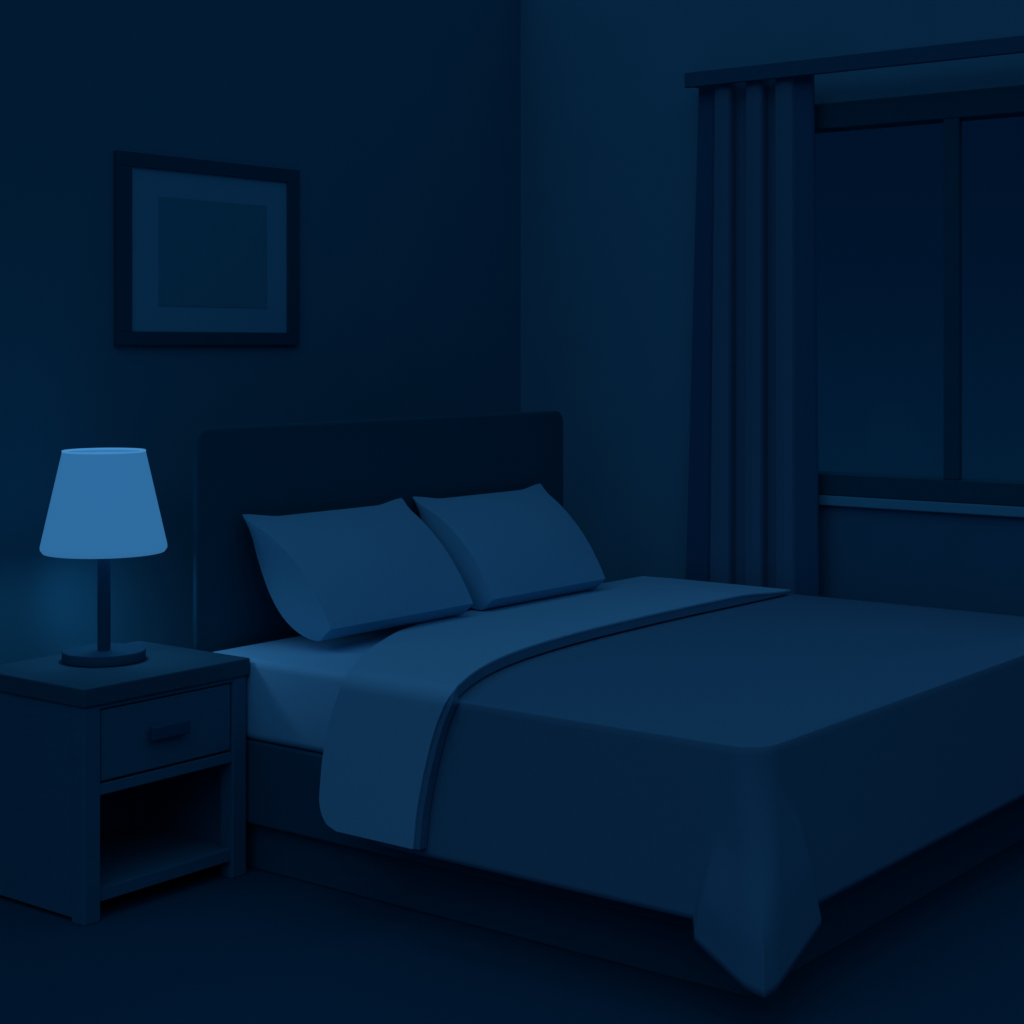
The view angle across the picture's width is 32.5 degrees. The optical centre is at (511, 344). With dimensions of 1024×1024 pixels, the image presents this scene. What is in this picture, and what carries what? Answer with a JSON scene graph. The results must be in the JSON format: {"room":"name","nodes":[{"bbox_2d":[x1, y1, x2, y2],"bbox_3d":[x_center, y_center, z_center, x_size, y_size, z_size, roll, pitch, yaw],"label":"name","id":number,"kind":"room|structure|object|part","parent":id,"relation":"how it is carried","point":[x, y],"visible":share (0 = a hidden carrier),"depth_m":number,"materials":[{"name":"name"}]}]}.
{"room":"bedroom","nodes":[
{"label":"bedroom","id":0,"kind":"room"},
{"bbox_2d":[0,0,520,663],"bbox_3d":[-1.837,-0.050,4.406,0.150,2.900,5.900,0,0,38],"label":"wall","id":1,"kind":"structure","parent":0,"point":[399,121],"depth_m":5.52,"materials":[{"name":"blue paint"}]},
{"bbox_2d":[114,150,299,344],"bbox_3d":[-0.928,-0.284,5.439,0.015,0.569,0.754,0,0,38],"label":"framed picture","id":2,"kind":"object","parent":1,"relation":"attached to","point":[207,252],"visible":1,"depth_m":5.41,"materials":[{"name":"black wood"}]},
{"bbox_2d":[159,196,266,307],"bbox_3d":[-0.921,-0.281,5.446,0.002,0.327,0.447,0,0,38],"label":"print","id":3,"kind":"object","parent":2,"relation":"attached to","point":[213,249],"depth_m":5.44},
{"bbox_2d":[0,840,1023,1023],"bbox_3d":[0.056,1.450,3.029,4.830,0.100,6.050,0,0,38],"label":"floor","id":4,"kind":"structure","parent":0,"point":[205,946],"depth_m":3.96,"materials":[{"name":"carpet"}]},
{"bbox_2d":[0,641,249,925],"bbox_3d":[-1.031,1.114,4.573,0.457,0.572,0.546,0,0,38],"label":"nightstand","id":5,"kind":"object","parent":4,"relation":"on","point":[115,781],"visible":0.94,"depth_m":4.42,"materials":[{"name":"blue wood"}]},
{"bbox_3d":[-1.193,1.131,4.374,0.335,0.515,0.019,0,0,38],"label":"panel","id":6,"kind":"part","parent":5,"relation":"part of","materials":[{"name":"blue wood"}]},
{"bbox_3d":[-1.033,1.137,4.268,0.049,0.527,0.049,0,0,38],"label":"leg","id":7,"kind":"part","parent":5,"relation":"part of","materials":[{"name":"blue wood"}]},
{"bbox_2d":[40,448,166,666],"bbox_3d":[-1.072,0.552,4.621,0.327,0.552,0.327,0,0,38],"label":"table lamp","id":8,"kind":"object","parent":5,"relation":"on","point":[103,507],"visible":1,"depth_m":4.52,"materials":[{"name":"blue fabric"}]},
{"bbox_3d":[-1.072,0.411,4.621,0.327,0.266,0.327,0,0,38],"label":"lamp shade","id":9,"kind":"part","parent":8,"relation":"part of","materials":[{"name":"blue fabric"}]},
{"bbox_3d":[-1.199,1.111,4.702,0.014,0.477,0.434,0,0,38],"label":"panel","id":10,"kind":"part","parent":5,"relation":"part of","materials":[{"name":"wood"}]},
{"bbox_3d":[-1.040,1.137,4.885,0.049,0.527,0.049,0,0,38],"label":"leg","id":11,"kind":"part","parent":5,"relation":"part of","materials":[{"name":"wood"}]},
{"bbox_2d":[100,752,219,781],"bbox_3d":[-1.037,1.086,4.577,0.391,0.016,0.492,0,0,38],"label":"shelf","id":12,"kind":"object","parent":5,"relation":"attached to","point":[212,759],"depth_m":4.46,"materials":[{"name":"blue wood"}]},
{"bbox_2d":[100,825,222,886],"bbox_3d":[-1.037,1.337,4.577,0.391,0.017,0.492,0,0,38],"label":"shelf","id":13,"kind":"object","parent":5,"relation":"attached to","point":[130,855],"depth_m":4.59,"materials":[{"name":"blue wood"}]},
{"bbox_3d":[-0.877,0.976,4.452,0.020,0.173,0.424,0,0,38],"label":"drawer","id":14,"kind":"part","parent":5,"relation":"part of","materials":[{"name":"blue wood"}]},
{"bbox_3d":[-0.877,1.339,4.452,0.014,0.031,0.434,0,0,38],"label":"rail","id":15,"kind":"part","parent":5,"relation":"part of","materials":[{"name":"blue wood"}]},
{"bbox_3d":[-0.875,0.878,4.451,0.020,0.011,0.434,0,0,38],"label":"rail","id":16,"kind":"part","parent":5,"relation":"part of","materials":[{"name":"blue wood"}]},
{"bbox_3d":[-0.875,1.081,4.451,0.020,0.026,0.434,0,0,38],"label":"rail","id":17,"kind":"part","parent":5,"relation":"part of","materials":[{"name":"blue wood"}]},
{"bbox_3d":[-0.864,0.970,4.434,0.023,0.036,0.124,0,0,38],"label":"handle","id":18,"kind":"part","parent":5,"relation":"part of","materials":[{"name":"metal"}]},
{"bbox_3d":[-0.881,1.121,4.777,0.335,0.497,0.016,0,0,38],"label":"panel","id":19,"kind":"part","parent":5,"relation":"part of","materials":[{"name":"wood"}]},
{"bbox_3d":[-0.737,1.137,4.649,0.049,0.527,0.049,0,0,38],"label":"leg","id":20,"kind":"part","parent":5,"relation":"part of","materials":[{"name":"blue wood"}]},
{"bbox_2d":[193,411,1023,996],"bbox_3d":[0.370,0.814,4.979,1.770,1.172,1.805,0,0,38],"label":"bed","id":21,"kind":"object","parent":4,"relation":"on","point":[294,468],"visible":0.4,"depth_m":4.81,"materials":[{"name":"wood"}]},
{"bbox_3d":[-0.347,0.814,5.485,0.018,1.172,1.702,0,0,38],"label":"headboard","id":22,"kind":"part","parent":21,"relation":"part of","materials":[{"name":"blue wood"}]},
{"bbox_2d":[214,583,601,752],"bbox_3d":[0.377,0.941,4.981,1.660,0.217,1.823,0,0,38],"label":"mattress","id":23,"kind":"object","parent":21,"relation":"on","point":[293,684],"visible":0.02,"depth_m":4.61,"materials":[{"name":"fabric"}]},
{"bbox_2d":[242,498,472,640],"bbox_3d":[-0.417,0.637,5.072,0.328,0.328,0.672,0,0,38],"label":"pillow","id":24,"kind":"object","parent":23,"relation":"on","point":[331,574],"visible":1,"depth_m":4.95,"materials":[{"name":"blue fabric"}]},
{"bbox_2d":[319,576,790,849],"bbox_3d":[0.121,0.978,5.094,0.665,0.388,2.107,0,0,31],"label":"sheet","id":25,"kind":"object","parent":23,"relation":"on","point":[393,711],"visible":0.99,"depth_m":4.25,"materials":[{"name":"blue fabric"}]},
{"bbox_2d":[413,484,604,609],"bbox_3d":[0.018,0.637,5.639,0.328,0.328,0.678,0,0,38],"label":"pillow","id":26,"kind":"object","parent":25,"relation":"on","point":[518,546],"visible":0.88,"depth_m":5.52,"materials":[{"name":"blue fabric"}]},
{"bbox_2d":[369,594,1023,997],"bbox_3d":[0.658,1.065,4.707,1.221,0.490,2.093,0,0,38],"label":"blanket","id":27,"kind":"object","parent":23,"relation":"on","point":[735,771],"visible":0.94,"depth_m":3.97,"materials":[{"name":"blue fabric"}]},
{"bbox_3d":[-0.167,1.160,4.273,1.750,0.220,0.030,0,0,38],"label":"rail","id":28,"kind":"part","parent":21,"relation":"part of","materials":[{"name":"fabric"}]},
{"bbox_3d":[1.056,1.160,4.445,0.030,0.220,1.745,0,0,38],"label":"foot rail","id":29,"kind":"part","parent":21,"relation":"part of","materials":[{"name":"fabric"}]},
{"bbox_2d":[521,0,1023,582],"bbox_3d":[1.867,-0.050,5.357,4.830,2.900,0.150,0,0,38],"label":"wall","id":30,"kind":"structure","parent":0,"point":[609,119],"depth_m":6.37,"materials":[{"name":"blue paint"}]},
{"bbox_2d":[684,35,1023,88],"bbox_3d":[1.470,-0.914,5.482,2.110,0.052,0.139,0,0,38],"label":"rail","id":31,"kind":"object","parent":30,"relation":"attached to","point":[1012,44],"visible":0.97,"depth_m":5.67,"materials":[{"name":"paint"}]},
{"bbox_2d":[686,75,819,596],"bbox_3d":[0.807,0.209,5.979,0.534,2.262,0.066,0,0,38],"label":"curtain","id":32,"kind":"object","parent":31,"relation":"hanging from","point":[753,515],"visible":0.74,"depth_m":5.94,"materials":[{"name":"blue fabric"}]},
{"bbox_2d":[815,85,1023,506],"bbox_3d":[1.428,-0.152,5.616,1.700,1.305,0.100,0,0,38],"label":"window","id":33,"kind":"structure","parent":30,"relation":"in","point":[951,108],"depth_m":5.59,"materials":[{"name":"glass"}]},
{"bbox_2d":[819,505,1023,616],"bbox_3d":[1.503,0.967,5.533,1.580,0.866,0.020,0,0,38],"label":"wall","id":34,"kind":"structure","parent":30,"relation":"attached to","point":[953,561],"depth_m":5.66,"materials":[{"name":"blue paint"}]},
{"bbox_2d":[819,495,1023,517],"bbox_3d":[1.410,0.517,5.592,1.800,0.034,0.040,0,0,38],"label":"trim","id":35,"kind":"structure","parent":30,"relation":"attached to","point":[845,501],"depth_m":5.64,"materials":[{"name":"blue paint"}]}
]}

